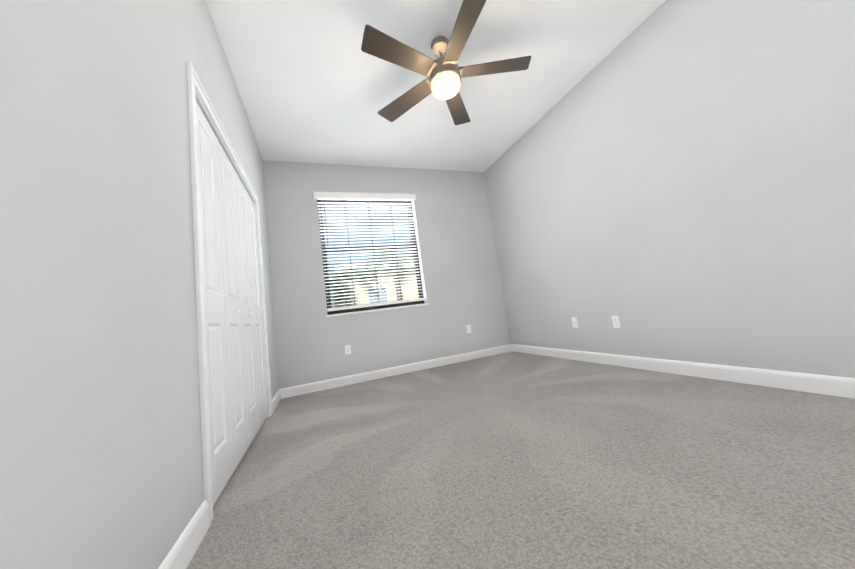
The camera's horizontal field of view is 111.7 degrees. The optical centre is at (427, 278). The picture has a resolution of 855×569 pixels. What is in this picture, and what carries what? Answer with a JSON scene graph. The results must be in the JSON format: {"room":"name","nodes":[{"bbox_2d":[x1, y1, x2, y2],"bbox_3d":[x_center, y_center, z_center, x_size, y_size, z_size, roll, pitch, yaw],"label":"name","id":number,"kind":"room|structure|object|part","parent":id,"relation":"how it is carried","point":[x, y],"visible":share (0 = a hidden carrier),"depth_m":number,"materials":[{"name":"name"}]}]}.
{"room":"empty bedroom","nodes":[
{"label":"empty bedroom","id":0,"kind":"room"},
{"bbox_2d":[0,0,278,568],"bbox_3d":[-1.132,-0.401,1.167,0.200,2.850,4.761,-5,-7,-21],"label":"wall","id":1,"kind":"structure","parent":0,"point":[101,465],"depth_m":0.74,"materials":[{"name":"grey paint"}]},
{"bbox_2d":[158,500,208,568],"bbox_3d":[-0.481,0.776,0.027,0.016,0.108,2.496,-5,-7,-21],"label":"baseboard","id":2,"kind":"structure","parent":1,"relation":"attached to","point":[181,553],"depth_m":1.02,"materials":[{"name":"white wood"}]},
{"bbox_2d":[196,102,232,505],"bbox_3d":[-1.147,0.065,1.526,0.035,1.981,0.361,-5,-7,-21],"label":"closet door","id":3,"kind":"structure","parent":1,"relation":"in","point":[219,405],"depth_m":1.53,"materials":[{"name":"white wood"}]},
{"bbox_2d":[195,93,254,203],"bbox_3d":[-1.461,-0.844,2.147,0.043,0.026,1.463,-5,-7,-21],"label":"trim","id":4,"kind":"structure","parent":1,"relation":"attached to","point":[213,129],"depth_m":1.88,"materials":[{"name":"white wood"}]},
{"bbox_2d":[187,62,272,526],"bbox_3d":[-1.398,0.109,2.016,0.218,2.105,1.619,-5,-7,-21],"label":"trim","id":5,"kind":"structure","parent":1,"relation":"attached to","point":[195,85],"depth_m":1.37,"materials":[{"name":"white wood"}]},
{"bbox_2d":[216,137,248,471],"bbox_3d":[-1.270,0.120,1.865,0.035,1.981,0.361,-5,-7,-21],"label":"closet door","id":6,"kind":"structure","parent":1,"relation":"in","point":[237,397],"depth_m":1.85,"materials":[{"name":"white wood"}]},
{"bbox_2d":[233,167,259,445],"bbox_3d":[-1.393,0.174,2.204,0.035,1.981,0.361,-5,-7,-21],"label":"closet door","id":7,"kind":"structure","parent":1,"relation":"in","point":[247,324],"depth_m":2.19,"materials":[{"name":"white wood"}]},
{"bbox_2d":[245,189,267,427],"bbox_3d":[-1.516,0.229,2.542,0.035,1.981,0.361,-5,-7,-21],"label":"closet door","id":8,"kind":"structure","parent":1,"relation":"in","point":[258,332],"depth_m":2.54,"materials":[{"name":"white wood"}]},
{"bbox_2d":[272,389,281,411],"bbox_3d":[-1.551,1.251,2.968,0.016,0.108,0.595,-5,-7,-21],"label":"baseboard","id":9,"kind":"structure","parent":1,"relation":"attached to","point":[278,396],"depth_m":2.98,"materials":[{"name":"white wood"}]},
{"bbox_2d":[263,160,510,388],"bbox_3d":[-0.502,-0.157,4.027,3.349,2.850,0.200,-5,-7,-21],"label":"wall","id":10,"kind":"structure","parent":0,"point":[462,280],"depth_m":3.86,"materials":[{"name":"grey paint"}]},
{"bbox_2d":[345,345,350,354],"bbox_3d":[-0.980,0.878,3.573,0.070,0.115,0.010,-5,-7,-21],"label":"electrical outlet","id":11,"kind":"object","parent":10,"relation":"attached to","point":[347,349],"visible":1,"depth_m":3.57,"materials":[{"name":"white plastic"}]},
{"bbox_2d":[322,204,409,226],"bbox_3d":[-0.727,-1.139,4.679,7.149,0.330,0.870,-5,-7,-21],"label":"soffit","id":12,"kind":"structure","parent":10,"relation":"attached to","point":[364,216],"depth_m":4.56,"materials":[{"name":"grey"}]},
{"bbox_2d":[317,199,428,316],"bbox_3d":[-0.742,-0.349,3.948,1.340,1.589,0.191,-5,-7,-21],"label":"window","id":13,"kind":"structure","parent":10,"relation":"in","point":[371,307],"depth_m":3.96,"materials":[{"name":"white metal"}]},
{"bbox_2d":[313,192,424,311],"bbox_3d":[-0.731,-0.396,3.885,1.368,1.521,0.135,-5,-7,-21],"label":"window blinds","id":14,"kind":"object","parent":13,"relation":"attached to","point":[344,196],"visible":0.98,"depth_m":3.90,"materials":[{"name":"white plastic"}]},
{"bbox_2d":[282,344,509,398],"bbox_3d":[-0.209,1.170,3.801,3.120,0.108,0.018,-5,-7,-21],"label":"baseboard","id":15,"kind":"structure","parent":10,"relation":"attached to","point":[292,391],"depth_m":3.68,"materials":[{"name":"white wood"}]},
{"bbox_2d":[466,325,471,332],"bbox_3d":[0.595,0.728,4.170,0.070,0.115,0.010,-5,-7,-21],"label":"electrical outlet","id":16,"kind":"object","parent":10,"relation":"attached to","point":[468,327],"visible":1,"depth_m":4.17,"materials":[{"name":"white plastic"}]},
{"bbox_2d":[206,0,665,171],"bbox_3d":[-0.110,-1.960,1.790,4.299,0.100,5.161,-5,-7,-21],"label":"ceiling","id":17,"kind":"structure","parent":0,"point":[314,82],"depth_m":2.54,"materials":[{"name":"white paint"}]},
{"bbox_2d":[361,0,530,124],"bbox_3d":[0.142,-1.673,2.259,1.330,0.424,1.293,-5,-7,-21],"label":"ceiling fan","id":18,"kind":"object","parent":17,"relation":"hanging from","point":[443,73],"visible":1,"depth_m":2.20,"materials":[{"name":"brown wood"}]},
{"bbox_3d":[0.146,-1.499,2.282,0.234,0.084,0.234,-5,-7,-21],"label":"light glass","id":19,"kind":"part","parent":18,"relation":"part of","materials":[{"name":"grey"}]},
{"bbox_2d":[186,351,854,568],"bbox_3d":[0.270,0.947,1.460,4.299,0.100,5.161,-5,-7,-21],"label":"floor","id":20,"kind":"structure","parent":0,"point":[513,460],"depth_m":1.24,"materials":[{"name":"carpet"}]},
{"bbox_2d":[484,0,854,377],"bbox_3d":[1.991,-0.673,2.347,0.200,2.850,5.161,-5,-7,-21],"label":"wall","id":21,"kind":"structure","parent":0,"point":[671,179],"depth_m":2.10,"materials":[{"name":"grey paint"}]},
{"bbox_2d":[571,317,578,327],"bbox_3d":[1.640,0.492,3.236,0.018,0.115,0.070,-5,-7,-21],"label":"electrical outlet","id":22,"kind":"object","parent":21,"relation":"attached to","point":[574,322],"visible":1,"depth_m":3.23,"materials":[{"name":"white plastic"}]},
{"bbox_2d":[611,316,620,327],"bbox_3d":[1.808,0.416,2.784,0.010,0.115,0.070,-5,-7,-21],"label":"electrical outlet","id":23,"kind":"object","parent":21,"relation":"attached to","point":[616,321],"visible":1,"depth_m":2.78,"materials":[{"name":"white plastic"}]},
{"bbox_2d":[510,344,854,398],"bbox_3d":[2.066,0.686,2.155,0.016,0.108,4.761,-5,-7,-21],"label":"baseboard","id":24,"kind":"structure","parent":21,"relation":"attached to","point":[804,382],"depth_m":2.06,"materials":[{"name":"white wood"}]},
{"label":"outside","id":25,"kind":"structure","parent":0,"visible":0},
{"bbox_3d":[-11.180,9.572,60.990,140.000,0.200,115.789,-5,-7,-21],"label":"ground","id":26,"kind":"structure","parent":25,"visible":0},
{"bbox_2d":[328,263,386,306],"bbox_3d":[-1.898,0.891,6.486,2.078,2.294,2.045,-5,-7,-21],"label":"palm","id":27,"kind":"object","parent":26,"relation":"on","point":[345,292],"depth_m":6.40,"materials":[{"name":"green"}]},
{"bbox_2d":[330,253,418,306],"bbox_3d":[0.719,0.680,21.695,15.050,5.450,10.520,-5,-7,-21],"label":"house","id":28,"kind":"structure","parent":26,"relation":"on","point":[407,292],"depth_m":15.55,"materials":[{"name":"beige paint"}]},
{"bbox_2d":[354,241,415,300],"bbox_3d":[-0.924,0.553,9.026,2.576,3.281,2.372,-5,-7,-21],"label":"palm","id":29,"kind":"object","parent":26,"relation":"on","point":[398,293],"depth_m":9.03,"materials":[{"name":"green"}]}
]}

